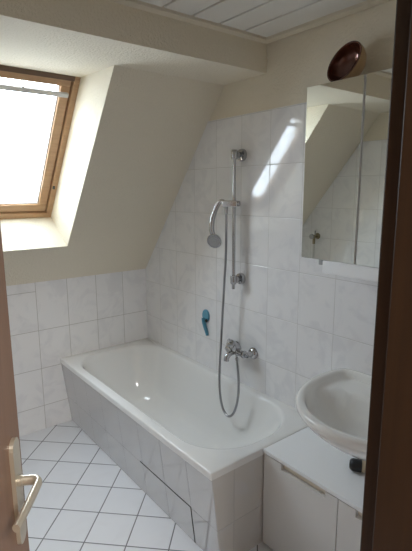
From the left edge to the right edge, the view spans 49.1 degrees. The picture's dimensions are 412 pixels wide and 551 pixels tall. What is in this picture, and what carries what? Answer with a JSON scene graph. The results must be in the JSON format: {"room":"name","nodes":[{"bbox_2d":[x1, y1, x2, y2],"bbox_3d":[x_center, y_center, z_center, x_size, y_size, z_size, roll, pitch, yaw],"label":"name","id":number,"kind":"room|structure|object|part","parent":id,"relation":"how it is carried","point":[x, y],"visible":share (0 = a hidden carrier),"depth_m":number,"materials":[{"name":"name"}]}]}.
{"room":"bathroom","nodes":[
{"label":"bathroom","id":0,"kind":"room"},
{"bbox_2d":[6,269,147,436],"bbox_3d":[-1.326,0.524,3.110,2.279,1.135,0.260,-9,13,-37],"label":"wall","id":1,"kind":"structure","parent":0,"point":[53,320],"depth_m":3.18,"materials":[{"name":"white tile"}]},
{"bbox_2d":[0,65,223,285],"bbox_3d":[-1.045,-0.577,2.534,2.179,1.399,1.200,-9,13,-37],"label":"sloped wall","id":2,"kind":"structure","parent":0,"point":[134,137],"depth_m":2.74,"materials":[{"name":"beige paint"}]},
{"bbox_2d":[0,65,80,218],"bbox_3d":[-1.106,-0.709,2.535,0.715,0.868,0.704,-9,13,-37],"label":"window","id":3,"kind":"structure","parent":2,"relation":"attached to","point":[65,94],"depth_m":2.59,"materials":[{"name":"brown wood"}]},
{"bbox_3d":[-0.907,-1.010,2.222,0.542,0.031,0.029,-9,13,-37],"label":"casing","id":4,"kind":"part","parent":3,"relation":"part of","materials":[{"name":"brown wood"}]},
{"bbox_2d":[0,0,266,84],"bbox_3d":[-0.702,-1.154,1.979,2.179,0.356,0.748,-9,13,-37],"label":"ceiling","id":5,"kind":"structure","parent":0,"point":[77,38],"depth_m":1.95,"materials":[{"name":"beige paint"}]},
{"bbox_2d":[20,420,273,550],"bbox_3d":[-0.420,1.337,2.100,2.279,0.100,3.053,-9,13,-37],"label":"floor","id":6,"kind":"structure","parent":0,"point":[84,501],"depth_m":2.42,"materials":[{"name":"tile"}]},
{"bbox_2d":[60,338,307,550],"bbox_3d":[-0.222,0.904,2.795,0.718,0.493,1.701,-9,13,-37],"label":"bathtub","id":7,"kind":"object","parent":6,"relation":"on","point":[154,409],"visible":0.94,"depth_m":2.59,"materials":[{"name":"white ceramic"}]},
{"bbox_2d":[262,427,364,550],"bbox_3d":[0.678,1.066,1.912,0.416,0.492,0.819,-9,13,-37],"label":"vanity cabinet","id":8,"kind":"object","parent":6,"relation":"on","point":[313,500],"visible":0.76,"depth_m":1.93,"materials":[{"name":"white laminate"}]},
{"bbox_3d":[0.398,1.065,1.955,0.019,0.458,0.397,-9,13,-37],"label":"door","id":9,"kind":"part","parent":8,"relation":"part of","materials":[{"name":"white paint"}]},
{"bbox_2d":[263,427,364,512],"bbox_3d":[0.677,0.832,1.869,0.416,0.017,0.819,-9,13,-37],"label":"countertop","id":10,"kind":"structure","parent":8,"relation":"on","point":[304,452],"depth_m":1.94,"materials":[{"name":"white laminate"}]},
{"bbox_2d":[349,458,365,472],"bbox_3d":[0.672,0.795,1.873,0.147,0.052,0.052,3,11,18],"label":"toiletry bottle","id":11,"kind":"object","parent":10,"relation":"on","point":[357,465],"visible":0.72,"depth_m":1.87,"materials":[{"name":"black plastic"}]},
{"bbox_3d":[0.649,1.122,1.642,0.019,0.458,0.406,-9,13,-37],"label":"door","id":12,"kind":"part","parent":8,"relation":"part of","materials":[{"name":"white paint"}]},
{"bbox_2d":[139,0,366,36],"bbox_3d":[-0.015,-1.043,1.115,2.179,0.162,1.667,-9,13,-37],"label":"ceiling","id":13,"kind":"structure","parent":0,"point":[266,18],"depth_m":1.88,"materials":[{"name":"grey"}]},
{"bbox_2d":[146,0,396,408],"bbox_3d":[0.387,-0.071,2.534,0.150,2.500,3.083,-9,13,-37],"label":"wall","id":14,"kind":"structure","parent":0,"point":[303,322],"depth_m":2.46,"materials":[{"name":"white tile"}]},
{"bbox_2d":[202,309,209,335],"bbox_3d":[-0.007,0.308,2.971,0.036,0.170,0.078,-7,13,-33],"label":"wall hook","id":15,"kind":"object","parent":14,"relation":"attached to","point":[205,314],"visible":1,"depth_m":2.96,"materials":[{"name":"blue plastic"}]},
{"bbox_3d":[-0.002,0.264,2.970,0.010,0.084,0.072,-9,13,-37],"label":"plate","id":16,"kind":"part","parent":15,"relation":"part of","materials":[{"name":"blue plastic"}]},
{"bbox_2d":[222,149,246,288],"bbox_3d":[0.154,-0.314,2.567,0.117,0.792,0.098,-9,13,-37],"label":"shower rail","id":17,"kind":"object","parent":14,"relation":"attached to","point":[241,154],"visible":1,"depth_m":2.53,"materials":[{"name":"silver metal"}]},
{"bbox_2d":[207,199,227,247],"bbox_3d":[0.065,-0.294,2.571,0.120,0.281,0.059,3,11,16],"label":"shower","id":18,"kind":"object","parent":17,"relation":"hanging from","point":[213,240],"visible":0.96,"depth_m":2.57,"materials":[{"name":"silver metal"}]},
{"bbox_3d":[0.072,-0.329,2.577,0.112,0.214,0.037,2,11,10],"label":"handle","id":19,"kind":"part","parent":18,"relation":"part of","materials":[{"name":"silver metal"}]},
{"bbox_3d":[0.158,-0.303,2.555,0.019,0.774,0.019,-9,13,-37],"label":"rod","id":20,"kind":"part","parent":17,"relation":"part of","materials":[{"name":"silver metal"}]},
{"bbox_2d":[224,339,257,361],"bbox_3d":[0.171,0.424,2.652,0.162,0.138,0.220,-9,13,-37],"label":"mixer tap","id":21,"kind":"object","parent":14,"relation":"attached to","point":[232,347],"visible":1,"depth_m":2.62,"materials":[{"name":"silver metal"}]},
{"bbox_2d":[218,208,239,416],"bbox_3d":[0.133,0.232,2.606,0.073,1.224,0.214,-9,13,-37],"label":"shower hose","id":22,"kind":"object","parent":21,"relation":"attached to","point":[226,210],"visible":1,"depth_m":2.64,"materials":[{"name":"silver metal"}]},
{"bbox_3d":[0.137,0.468,2.636,0.080,0.058,0.032,-9,13,-37],"label":"spout","id":23,"kind":"part","parent":21,"relation":"part of","materials":[{"name":"silver metal"}]},
{"bbox_3d":[0.143,0.392,2.623,0.049,0.064,0.056,-9,13,-37],"label":"lever","id":24,"kind":"part","parent":21,"relation":"part of","materials":[{"name":"silver metal"}]},
{"bbox_2d":[107,0,390,43],"bbox_3d":[-0.046,-0.984,1.166,1.979,0.040,1.367,-9,13,-37],"label":"trim","id":25,"kind":"structure","parent":14,"relation":"attached to","point":[137,4],"depth_m":1.98,"materials":[{"name":"beige paint"}]},
{"bbox_2d":[296,368,371,460],"bbox_3d":[0.637,0.612,1.764,0.554,0.215,0.656,-9,13,-37],"label":"washbasin","id":26,"kind":"object","parent":14,"relation":"attached to","point":[334,404],"visible":0.69,"depth_m":1.89,"materials":[{"name":"white ceramic"}]},
{"bbox_2d":[301,68,391,281],"bbox_3d":[0.763,-0.363,1.718,0.184,0.786,0.840,-9,13,-37],"label":"upper cabinet","id":27,"kind":"object","parent":14,"relation":"attached to","point":[347,120],"visible":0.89,"depth_m":1.82,"materials":[{"name":"silver metal"}]},
{"bbox_2d":[301,75,364,263],"bbox_3d":[0.516,-0.422,1.877,0.004,0.726,0.272,-9,13,-37],"label":"mirror glass","id":28,"kind":"object","parent":27,"relation":"attached to","point":[335,111],"depth_m":1.86,"materials":[{"name":"white"}]},
{"bbox_2d":[327,41,366,81],"bbox_3d":[0.585,-0.877,1.868,0.120,0.170,0.175,-9,13,-37],"label":"bowl","id":29,"kind":"object","parent":27,"relation":"on","point":[349,61],"visible":0.83,"depth_m":1.90,"materials":[{"name":"brown metal"}]},
{"bbox_2d":[322,260,378,281],"bbox_3d":[0.800,0.002,1.745,0.180,0.058,0.722,-9,13,-37],"label":"shelf","id":30,"kind":"object","parent":27,"relation":"attached to","point":[368,271],"depth_m":1.85,"materials":[{"name":"white"}]},
{"bbox_3d":[0.524,-0.423,1.881,0.016,0.727,0.276,-9,13,-37],"label":"mirror door","id":31,"kind":"part","parent":27,"relation":"part of","materials":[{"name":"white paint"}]},
{"bbox_2d":[356,68,391,267],"bbox_3d":[0.691,-0.382,1.660,0.004,0.726,0.270,-9,13,-37],"label":"mirror glass","id":32,"kind":"object","parent":27,"relation":"attached to","point":[376,86],"depth_m":1.72,"materials":[{"name":"white"}]},
{"bbox_3d":[0.449,0.260,0.769,2.279,2.500,0.226,-9,13,-37],"label":"wall","id":33,"kind":"structure","parent":0,"visible":0},
{"bbox_2d":[0,223,41,550],"bbox_3d":[-0.384,0.512,0.730,0.105,2.012,0.730,-2,11,-7],"label":"door","id":34,"kind":"structure","parent":33,"relation":"in","point":[14,510],"depth_m":0.99,"materials":[{"name":"brown wood"}]},
{"bbox_3d":[-0.430,0.492,1.031,0.009,0.260,0.048,-2,11,-7],"label":"handle plate","id":35,"kind":"part","parent":34,"relation":"part of","materials":[{"name":"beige metal"}]},
{"bbox_3d":[-0.377,0.476,0.960,0.055,0.027,0.177,-4,11,-19],"label":"lever","id":36,"kind":"part","parent":34,"relation":"part of","materials":[{"name":"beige metal"}]},
{"bbox_2d":[360,0,411,550],"bbox_3d":[0.071,0.504,0.508,0.910,2.120,0.234,-9,13,-37],"label":"door frame","id":37,"kind":"structure","parent":33,"relation":"attached to","point":[387,499],"depth_m":0.71,"materials":[{"name":"brown wood"}]}
]}

